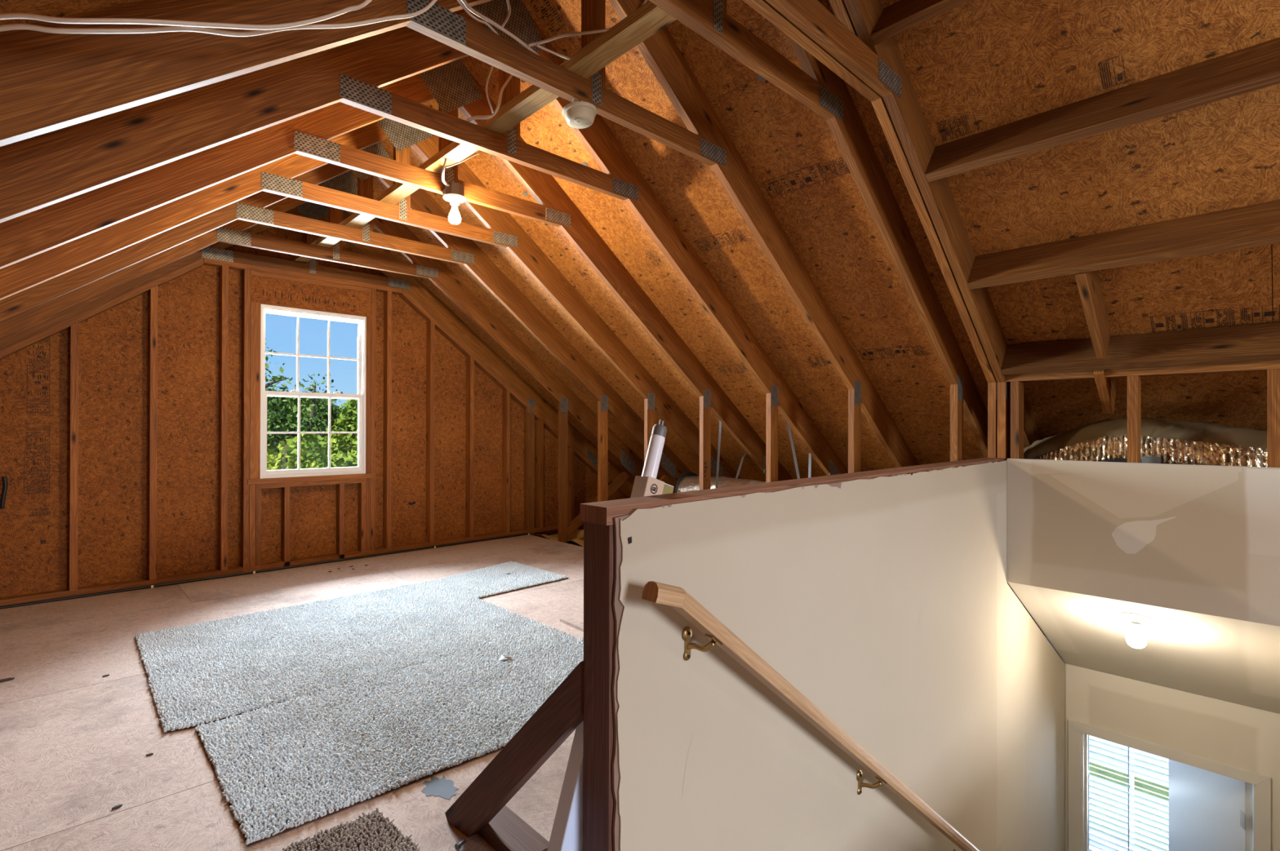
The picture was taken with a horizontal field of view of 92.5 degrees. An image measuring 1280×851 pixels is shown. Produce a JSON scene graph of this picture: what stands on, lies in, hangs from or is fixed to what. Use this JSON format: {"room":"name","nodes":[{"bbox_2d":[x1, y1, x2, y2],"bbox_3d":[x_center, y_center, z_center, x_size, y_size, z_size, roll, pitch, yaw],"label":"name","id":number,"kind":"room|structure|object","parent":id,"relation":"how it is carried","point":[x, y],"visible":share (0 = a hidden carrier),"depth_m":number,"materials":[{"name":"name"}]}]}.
{"room":"unfinished attic","nodes":[
{"label":"unfinished attic","id":0,"kind":"room"},
{"bbox_2d":[0,534,583,850],"bbox_3d":[0.352,1.221,1.780,4.172,0.201,8.996,0,0,-44],"label":"floor","id":1,"kind":"structure","parent":0,"point":[75,741],"depth_m":2.28,"materials":[{"name":"wood"}]},
{"bbox_2d":[0,677,14,682],"bbox_3d":[-2.781,1.115,2.681,0.060,0.004,0.031,0,0,-44],"label":"chip","id":2,"kind":"object","parent":1,"relation":"on","point":[10,678],"visible":1,"depth_m":2.69,"materials":[{"name":"grey"}]},
{"bbox_2d":[111,804,122,809],"bbox_3d":[-1.528,1.115,1.789,0.023,0.004,0.011,0,0,-33],"label":"chip","id":3,"kind":"object","parent":1,"relation":"on","point":[118,806],"visible":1,"depth_m":1.79,"materials":[{"name":"grey"}]},
{"bbox_2d":[0,533,528,609],"bbox_3d":[-2.614,1.116,4.951,4.045,0.026,0.032,0,0,-44],"label":"bottom plate","id":4,"kind":"object","parent":1,"relation":"on","point":[526,534],"visible":1,"depth_m":4.54,"materials":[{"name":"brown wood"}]},
{"bbox_2d":[134,580,551,733],"bbox_3d":[-1.592,1.113,3.303,1.700,0.018,1.451,0,0,-44],"label":"carpet remnant","id":5,"kind":"object","parent":1,"relation":"on","point":[205,673],"visible":1,"depth_m":3.08,"materials":[{"name":"grey carpet"}]},
{"bbox_2d":[282,808,420,850],"bbox_3d":[-0.801,1.109,1.488,0.497,0.018,0.361,0,0,-44],"label":"carpet remnant","id":6,"kind":"object","parent":1,"relation":"on","point":[373,832],"visible":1,"depth_m":1.64,"materials":[{"name":"brown carpet"}]},
{"bbox_2d":[195,627,583,846],"bbox_3d":[-0.754,1.112,2.484,1.632,0.018,0.958,0,0,-44],"label":"carpet remnant","id":7,"kind":"object","parent":1,"relation":"on","point":[282,768],"visible":0.8,"depth_m":2.21,"materials":[{"name":"grey carpet"}]},
{"bbox_2d":[499,655,511,660],"bbox_3d":[-0.637,1.100,2.905,0.050,0.014,0.035,0,0,1],"label":"scrap","id":8,"kind":"object","parent":7,"relation":"on","point":[502,658],"visible":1,"depth_m":2.89,"materials":[{"name":"white paper"}]},
{"bbox_2d":[454,839,466,850],"bbox_3d":[-0.474,1.110,1.624,0.018,0.017,0.030,0,0,30],"label":"bolt","id":9,"kind":"object","parent":1,"relation":"on","point":[457,846],"visible":1,"depth_m":1.61,"materials":[{"name":"grey metal"}]},
{"bbox_2d":[435,560,568,599],"bbox_3d":[-1.048,1.118,4.501,0.775,0.018,0.782,0,0,-44],"label":"carpet remnant","id":10,"kind":"object","parent":1,"relation":"on","point":[482,583],"visible":1,"depth_m":4.42,"materials":[{"name":"grey carpet"}]},
{"bbox_2d":[477,805,549,850],"bbox_3d":[-0.362,1.100,1.656,0.090,0.037,0.300,0,0,-44],"label":"cleat","id":11,"kind":"object","parent":1,"relation":"on","point":[506,832],"visible":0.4,"depth_m":1.62,"materials":[{"name":"brown wood"}]},
{"bbox_2d":[444,661,583,837],"bbox_3d":[-0.329,0.825,1.569,0.557,0.587,0.038,0,0,41],"label":"diagonal brace","id":12,"kind":"object","parent":1,"relation":"on","point":[560,715],"visible":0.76,"depth_m":1.52,"materials":[{"name":"brown wood"}]},
{"bbox_2d":[560,614,583,632],"bbox_3d":[-0.222,1.116,3.500,0.389,0.018,0.271,0,0,-33],"label":"scrap","id":13,"kind":"object","parent":1,"relation":"on","point":[576,622],"visible":0.21,"depth_m":3.46,"materials":[{"name":"beige wood"}]},
{"bbox_2d":[546,419,674,850],"bbox_3d":[-0.076,0.550,1.465,0.412,1.134,0.050,0,0,-44],"label":"board","id":14,"kind":"object","parent":1,"relation":"on","point":[566,834],"visible":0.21,"depth_m":1.39,"materials":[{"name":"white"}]},
{"bbox_3d":[1.775,-0.439,0.319,7.600,3.153,0.040,0,0,-44],"label":"roof truss","id":15,"kind":"object","parent":1,"relation":"on","visible":0},
{"bbox_2d":[967,200,1279,289],"bbox_3d":[2.223,-0.711,2.131,0.141,0.170,1.966,0,0,-44],"label":"rafter","id":16,"kind":"structure","parent":15,"relation":"attached to","point":[1254,225],"depth_m":2.39,"materials":[{"name":"brown wood"}]},
{"bbox_2d":[1075,270,1111,359],"bbox_3d":[1.998,-0.535,2.695,0.523,0.454,0.038,0,0,-44],"label":"rafter","id":17,"kind":"object","parent":16,"relation":"attached to","point":[1088,283],"visible":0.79,"depth_m":2.67,"materials":[{"name":"brown wood"}]},
{"bbox_2d":[0,214,627,606],"bbox_3d":[-2.703,1.010,5.013,7.700,6.029,0.124,0,0,-44],"label":"wall","id":18,"kind":"structure","parent":0,"point":[130,424],"depth_m":4.61,"materials":[{"name":"brown wood"}]},
{"bbox_2d":[0,476,8,508],"bbox_3d":[-3.982,0.419,3.831,0.035,0.202,0.021,0,0,-21],"label":"hook","id":19,"kind":"object","parent":18,"relation":"attached to","point":[4,478],"visible":1,"depth_m":3.83,"materials":[{"name":"black metal"}]},
{"bbox_2d":[259,304,366,479],"bbox_3d":[-2.687,-0.263,5.045,0.879,1.452,0.114,0,0,-44],"label":"window","id":20,"kind":"structure","parent":18,"relation":"in","point":[360,321],"depth_m":5.03,"materials":[{"name":"white plastic"}]},
{"bbox_2d":[0,201,633,534],"bbox_3d":[-2.686,-0.433,5.009,7.600,3.153,0.040,0,0,-44],"label":"roof truss","id":21,"kind":"object","parent":18,"relation":"on","point":[412,286],"visible":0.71,"depth_m":5.43,"materials":[{"name":"brown wood"}]},
{"bbox_2d":[0,0,1279,611],"bbox_3d":[0.386,-0.286,1.779,7.900,3.515,9.546,0,0,-44],"label":"ceiling","id":22,"kind":"structure","parent":0,"point":[974,67],"depth_m":2.86,"materials":[{"name":"brown wood"}]},
{"bbox_2d":[0,170,673,542],"bbox_3d":[-2.284,-0.434,4.586,7.600,3.153,0.040,0,0,-44],"label":"roof truss","id":23,"kind":"object","parent":22,"relation":"attached to","point":[433,269],"visible":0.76,"depth_m":4.95,"materials":[{"name":"brown wood"}]},
{"bbox_2d":[0,142,692,502],"bbox_3d":[-1.863,-0.434,4.144,7.600,3.153,0.040,0,0,-44],"label":"roof truss","id":24,"kind":"object","parent":22,"relation":"attached to","point":[458,250],"visible":0.69,"depth_m":4.25,"materials":[{"name":"brown wood"}]},
{"bbox_2d":[0,117,742,479],"bbox_3d":[-1.443,-0.435,3.703,7.600,3.153,0.040,0,0,-44],"label":"roof truss","id":25,"kind":"object","parent":22,"relation":"attached to","point":[276,177],"visible":0.61,"depth_m":3.64,"materials":[{"name":"brown wood"}]},
{"bbox_2d":[0,59,793,490],"bbox_3d":[-1.023,-0.435,3.261,7.600,3.153,0.040,0,0,-44],"label":"roof truss","id":26,"kind":"object","parent":22,"relation":"attached to","point":[451,85],"visible":0.73,"depth_m":3.05,"materials":[{"name":"brown wood"}]},
{"bbox_2d":[442,182,466,224],"bbox_3d":[-0.972,-1.159,3.212,0.120,0.200,0.120,0,0,-44],"label":"light fixture","id":27,"kind":"object","parent":26,"relation":"attached to","point":[454,193],"visible":1,"depth_m":3.19,"materials":[{"name":"white glass"}]},
{"bbox_2d":[441,158,449,186],"bbox_3d":[-0.974,-1.359,3.100,0.077,0.241,0.159,0,0,-35],"label":"cable","id":28,"kind":"object","parent":27,"relation":"attached to","point":[445,160],"visible":0.61,"depth_m":3.06,"materials":[{"name":"beige plastic"}]},
{"bbox_2d":[0,0,848,482],"bbox_3d":[-0.603,-0.436,2.819,7.600,3.153,0.040,0,0,-44],"label":"roof truss","id":29,"kind":"object","parent":22,"relation":"attached to","point":[37,172],"visible":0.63,"depth_m":2.37,"materials":[{"name":"brown wood"}]},
{"bbox_2d":[466,74,513,121],"bbox_3d":[-0.643,-1.419,2.600,0.255,0.244,0.075,0,0,19],"label":"cable","id":30,"kind":"object","parent":29,"relation":"attached to","point":[476,117],"visible":0.82,"depth_m":2.57,"materials":[{"name":"beige plastic"}]},
{"bbox_2d":[485,66,493,113],"bbox_3d":[-0.614,-1.415,2.517,0.039,0.249,0.022,0,0,-44],"label":"cable","id":31,"kind":"object","parent":30,"relation":"hanging from","point":[491,68],"visible":0.79,"depth_m":2.51,"materials":[{"name":"beige plastic"}]},
{"bbox_2d":[0,0,919,473],"bbox_3d":[-0.183,-0.436,2.378,7.600,3.153,0.040,0,0,-44],"label":"roof truss","id":32,"kind":"object","parent":22,"relation":"attached to","point":[49,82],"visible":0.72,"depth_m":1.73,"materials":[{"name":"brown wood"}]},
{"bbox_2d":[457,0,498,35],"bbox_3d":[-0.542,-1.350,1.972,0.022,0.066,0.252,0,0,31],"label":"cable","id":33,"kind":"object","parent":32,"relation":"attached to","point":[459,1],"visible":1,"depth_m":1.99,"materials":[{"name":"beige plastic"}]},
{"bbox_2d":[294,0,676,262],"bbox_3d":[-0.505,-1.341,2.585,0.089,0.038,6.440,0,0,-44],"label":"ridge beam","id":34,"kind":"structure","parent":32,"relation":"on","point":[649,19],"depth_m":2.45,"materials":[{"name":"brown wood"}]},
{"bbox_2d":[445,152,479,168],"bbox_3d":[-0.895,-1.342,3.096,0.168,0.116,0.016,0,0,-31],"label":"cable","id":35,"kind":"object","parent":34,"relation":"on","point":[475,154],"visible":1,"depth_m":3.09,"materials":[{"name":"beige plastic"}]},
{"bbox_2d":[460,0,539,55],"bbox_3d":[-0.499,-1.365,2.020,0.033,0.079,0.460,0,0,38],"label":"cable","id":36,"kind":"object","parent":32,"relation":"on","point":[468,7],"visible":0.97,"depth_m":2.04,"materials":[{"name":"beige plastic"}]},
{"bbox_2d":[501,0,511,27],"bbox_3d":[-0.453,-1.435,2.059,0.038,0.210,0.019,0,0,-44],"label":"cable","id":37,"kind":"object","parent":32,"relation":"hanging from","point":[507,1],"visible":1,"depth_m":2.06,"materials":[{"name":"beige plastic"}]},
{"bbox_2d":[536,44,570,59],"bbox_3d":[-0.302,-1.348,2.210,0.024,0.042,0.181,0,0,37],"label":"cable","id":38,"kind":"object","parent":32,"relation":"on","point":[537,45],"visible":0.89,"depth_m":2.19,"materials":[{"name":"beige plastic"}]},
{"bbox_2d":[562,97,596,128],"bbox_3d":[-0.232,-1.194,2.358,0.134,0.076,0.134,0,0,-44],"label":"smoke detector","id":39,"kind":"object","parent":32,"relation":"hanging from","point":[580,114],"visible":1,"depth_m":2.32,"materials":[{"name":"beige plastic"}]},
{"bbox_2d":[527,0,647,47],"bbox_3d":[-0.173,-1.547,2.325,0.575,0.447,0.031,0,0,-42],"label":"cable","id":40,"kind":"object","parent":32,"relation":"attached to","point":[575,33],"visible":0.71,"depth_m":2.23,"materials":[{"name":"beige plastic"}]},
{"bbox_2d":[715,420,721,488],"bbox_3d":[0.661,0.228,5.141,0.017,0.710,0.111,0,0,-17],"label":"strap","id":41,"kind":"object","parent":22,"relation":"hanging from","point":[720,423],"visible":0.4,"depth_m":5.14,"materials":[{"name":"grey"}]},
{"bbox_2d":[673,471,765,493],"bbox_3d":[1.228,0.706,4.877,2.238,0.557,0.381,0,0,44],"label":"flexible duct","id":42,"kind":"object","parent":41,"relation":"hanging from","point":[686,482],"visible":0.11,"depth_m":5.39,"materials":[{"name":"silver metal"}]},
{"bbox_2d":[735,453,746,479],"bbox_3d":[0.898,0.417,5.525,0.139,0.335,0.019,0,0,5],"label":"strap","id":43,"kind":"object","parent":22,"relation":"hanging from","point":[745,454],"visible":0.68,"depth_m":5.52,"materials":[{"name":"grey metal"}]},
{"bbox_2d":[785,419,799,479],"bbox_3d":[1.158,0.192,4.618,0.145,0.640,0.015,0,0,26],"label":"strap","id":44,"kind":"object","parent":22,"relation":"hanging from","point":[787,424],"visible":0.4,"depth_m":4.62,"materials":[{"name":"grey metal"}]},
{"bbox_2d":[808,453,811,478],"bbox_3d":[1.392,0.359,5.014,0.025,0.450,0.084,0,0,27],"label":"strap","id":45,"kind":"object","parent":22,"relation":"hanging from","point":[810,455],"visible":0.32,"depth_m":5.01,"materials":[{"name":"grey metal"}]},
{"bbox_2d":[648,0,987,462],"bbox_3d":[0.231,-0.437,1.942,7.600,3.153,0.040,0,0,-44],"label":"roof truss","id":46,"kind":"object","parent":22,"relation":"attached to","point":[815,86],"visible":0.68,"depth_m":2.60,"materials":[{"name":"brown wood"}]},
{"bbox_2d":[0,0,372,30],"bbox_3d":[-0.827,-0.958,1.323,1.113,0.757,0.288,0,0,-27],"label":"cable","id":47,"kind":"object","parent":46,"relation":"attached to","point":[10,15],"visible":1,"depth_m":1.27,"materials":[{"name":"beige plastic"}]},
{"bbox_2d":[0,0,436,36],"bbox_3d":[-0.809,-0.952,1.412,1.251,0.767,0.347,0,0,-27],"label":"cable","id":48,"kind":"object","parent":46,"relation":"attached to","point":[10,26],"visible":0.97,"depth_m":1.33,"materials":[{"name":"beige plastic"}]},
{"bbox_2d":[742,0,997,457],"bbox_3d":[0.361,-0.437,1.806,7.600,3.153,0.040,0,0,-44],"label":"roof truss","id":49,"kind":"object","parent":22,"relation":"attached to","point":[762,7],"visible":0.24,"depth_m":2.46,"materials":[{"name":"brown wood"}]},
{"bbox_2d":[765,0,1042,587],"bbox_3d":[0.392,-0.437,1.773,7.600,3.153,0.040,0,0,-44],"label":"roof truss","id":50,"kind":"object","parent":22,"relation":"attached to","point":[881,66],"visible":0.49,"depth_m":2.41,"materials":[{"name":"brown wood"}]},
{"bbox_2d":[871,0,970,44],"bbox_3d":[1.534,-1.429,1.477,0.141,0.170,1.966,0,0,-44],"label":"rafter","id":51,"kind":"structure","parent":50,"relation":"attached to","point":[901,15],"depth_m":2.08,"materials":[{"name":"brown wood"}]},
{"bbox_2d":[924,36,1279,182],"bbox_3d":[1.875,-1.074,1.800,0.141,0.170,1.966,0,0,-44],"label":"rafter","id":52,"kind":"structure","parent":50,"relation":"attached to","point":[1255,67],"depth_m":2.05,"materials":[{"name":"brown wood"}]},
{"bbox_2d":[1000,322,1279,374],"bbox_3d":[2.570,-0.341,2.460,0.132,0.159,1.966,0,0,-44],"label":"rafter","id":53,"kind":"structure","parent":50,"relation":"attached to","point":[1255,342],"depth_m":2.72,"materials":[{"name":"brown wood"}]},
{"bbox_2d":[580,457,1065,850],"bbox_3d":[1.319,2.087,2.683,3.924,3.839,0.105,0,0,-44],"label":"wall","id":54,"kind":"structure","parent":0,"point":[884,597],"depth_m":1.90,"materials":[{"name":"paint"}]},
{"bbox_2d":[641,581,979,850],"bbox_3d":[1.201,1.613,2.438,3.314,2.556,0.090,0,0,-44],"label":"handrail","id":55,"kind":"object","parent":54,"relation":"attached to","point":[677,597],"visible":1,"depth_m":1.60,"materials":[{"name":"brown wood"}]},
{"bbox_2d":[1026,611,1046,638],"bbox_3d":[0.389,1.411,1.760,7.800,0.020,9.116,0,0,-44],"label":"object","id":56,"kind":"structure","parent":0,"point":[1027,611],"depth_m":4.35,"materials":[{"name":"grey"}]},
{"bbox_2d":[1046,637,1065,664],"bbox_3d":[3.664,1.590,4.035,1.117,0.030,4.100,0,0,-44],"label":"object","id":57,"kind":"structure","parent":0,"point":[1046,637],"depth_m":4.27,"materials":[{"name":"white"}]},
{"bbox_2d":[1088,738,1168,850],"bbox_3d":[-13.800,7.332,14.468,160.000,0.001,200.000,0,0,-44],"label":"ground","id":58,"kind":"structure","parent":0,"point":[1136,784],"depth_m":12.46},
{"bbox_2d":[265,338,302,440],"bbox_3d":[-8.610,2.360,13.346,2.140,9.969,2.243,0,0,-44],"label":"leafy tree","id":59,"kind":"object","parent":58,"relation":"on","point":[282,378],"visible":0.12,"depth_m":13.40,"materials":[{"name":"green plant"}]},
{"bbox_2d":[265,388,306,470],"bbox_3d":[-10.152,3.174,16.517,3.142,8.357,2.884,0,0,-44],"label":"leafy tree","id":60,"kind":"object","parent":58,"relation":"on","point":[271,444],"visible":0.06,"depth_m":16.15,"materials":[{"name":"green plant"}]},
{"bbox_2d":[266,428,332,470],"bbox_3d":[-6.012,3.693,10.381,2.142,7.298,2.156,0,0,20],"label":"leafy tree","id":61,"kind":"object","parent":58,"relation":"on","point":[291,452],"visible":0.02,"depth_m":10.46,"materials":[{"name":"green plant"}]},
{"bbox_2d":[279,373,346,459],"bbox_3d":[-8.443,3.006,15.699,1.466,8.694,1.632,0,0,-10],"label":"leafy tree","id":62,"kind":"object","parent":58,"relation":"on","point":[312,406],"visible":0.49,"depth_m":15.63,"materials":[{"name":"green plant"}]},
{"bbox_2d":[270,439,357,470],"bbox_3d":[-6.352,3.821,12.242,2.212,7.052,2.376,0,0,-44],"label":"leafy tree","id":63,"kind":"object","parent":58,"relation":"on","point":[352,462],"visible":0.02,"depth_m":12.10,"materials":[{"name":"green plant"}]},
{"bbox_2d":[285,391,349,460],"bbox_3d":[-10.399,3.117,19.626,3.415,8.490,2.667,0,0,-23],"label":"leafy tree","id":64,"kind":"object","parent":58,"relation":"on","point":[334,415],"visible":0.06,"depth_m":19.49,"materials":[{"name":"green plant"}]},
{"bbox_2d":[325,399,357,462],"bbox_3d":[-8.270,3.129,19.822,3.646,8.474,3.727,0,0,-44],"label":"leafy tree","id":65,"kind":"object","parent":58,"relation":"on","point":[348,442],"visible":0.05,"depth_m":18.58,"materials":[{"name":"green plant"}]},
{"bbox_2d":[1005,360,1279,626],"bbox_3d":[2.601,0.270,2.489,0.108,1.072,1.966,0,0,-44],"label":"wall","id":66,"kind":"structure","parent":0,"point":[1205,540],"depth_m":2.75,"materials":[{"name":"paint"}]},
{"bbox_2d":[1093,369,1117,413],"bbox_3d":[2.281,-0.222,2.998,0.352,0.326,0.038,0,0,-44],"label":"rafter","id":67,"kind":"object","parent":66,"relation":"attached to","point":[1106,387],"visible":0.71,"depth_m":2.97,"materials":[{"name":"brown wood"}]},
{"bbox_2d":[1023,417,1266,467],"bbox_3d":[2.632,0.291,2.882,0.428,0.669,2.197,0,0,-44],"label":"insulation","id":68,"kind":"object","parent":66,"relation":"attached to","point":[1162,441],"visible":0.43,"depth_m":2.85,"materials":[{"name":"silver"}]},
{"bbox_2d":[1007,582,1279,714],"bbox_3d":[2.683,1.175,3.221,1.229,0.759,0.997,0,0,-44],"label":"ceiling","id":69,"kind":"structure","parent":0,"point":[1235,661],"depth_m":3.13,"materials":[{"name":"paint"}]},
{"bbox_2d":[1118,612,1156,648],"bbox_3d":[2.376,0.972,2.927,0.124,0.176,0.144,0,0,-44],"label":"light fixture","id":70,"kind":"object","parent":69,"relation":"attached to","point":[1135,639],"visible":1,"depth_m":2.90,"materials":[{"name":"white glass"}]},
{"bbox_2d":[1129,622,1142,631],"bbox_3d":[2.367,0.959,2.918,0.051,0.041,0.048,0,0,-44],"label":"socket","id":71,"kind":"object","parent":70,"relation":"attached to","point":[1134,626],"depth_m":2.90,"materials":[{"name":"white ceramic"}]},
{"bbox_2d":[1088,784,1253,850],"bbox_3d":[4.030,2.787,4.382,0.100,2.700,4.200,0,0,-44],"label":"wall","id":72,"kind":"structure","parent":0,"point":[1253,784],"depth_m":4.16,"materials":[{"name":"white paint"}]},
{"bbox_2d":[1088,751,1168,850],"bbox_3d":[3.825,2.573,4.601,0.075,1.430,0.840,0,0,-44],"label":"window","id":73,"kind":"structure","parent":72,"relation":"in","point":[1131,777],"depth_m":4.67,"materials":[{"name":"white plastic"}]},
{"bbox_2d":[1088,735,1168,850],"bbox_3d":[3.729,2.580,4.524,0.060,1.465,0.900,0,0,-44],"label":"window blind","id":74,"kind":"object","parent":73,"relation":"attached to","point":[1135,756],"visible":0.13,"depth_m":4.60,"materials":[{"name":"white plastic"}]},
{"bbox_2d":[1065,663,1279,850],"bbox_3d":[3.225,2.786,3.616,0.113,2.455,4.000,0,0,-44],"label":"wall","id":75,"kind":"structure","parent":0,"point":[1243,737],"depth_m":3.60,"materials":[{"name":"paint"}]},
{"bbox_2d":[1068,719,1271,850],"bbox_3d":[3.144,2.962,3.689,0.130,2.102,0.917,0,0,-44],"label":"trim","id":76,"kind":"structure","parent":75,"relation":"attached to","point":[1078,732],"depth_m":3.80,"materials":[{"name":"white wood"}]},
{"bbox_2d":[1168,759,1253,850],"bbox_3d":[3.530,2.989,3.797,0.043,2.010,0.789,0,0,15],"label":"door","id":77,"kind":"structure","parent":75,"relation":"in","point":[1209,811],"depth_m":3.79,"materials":[{"name":"white paint"}]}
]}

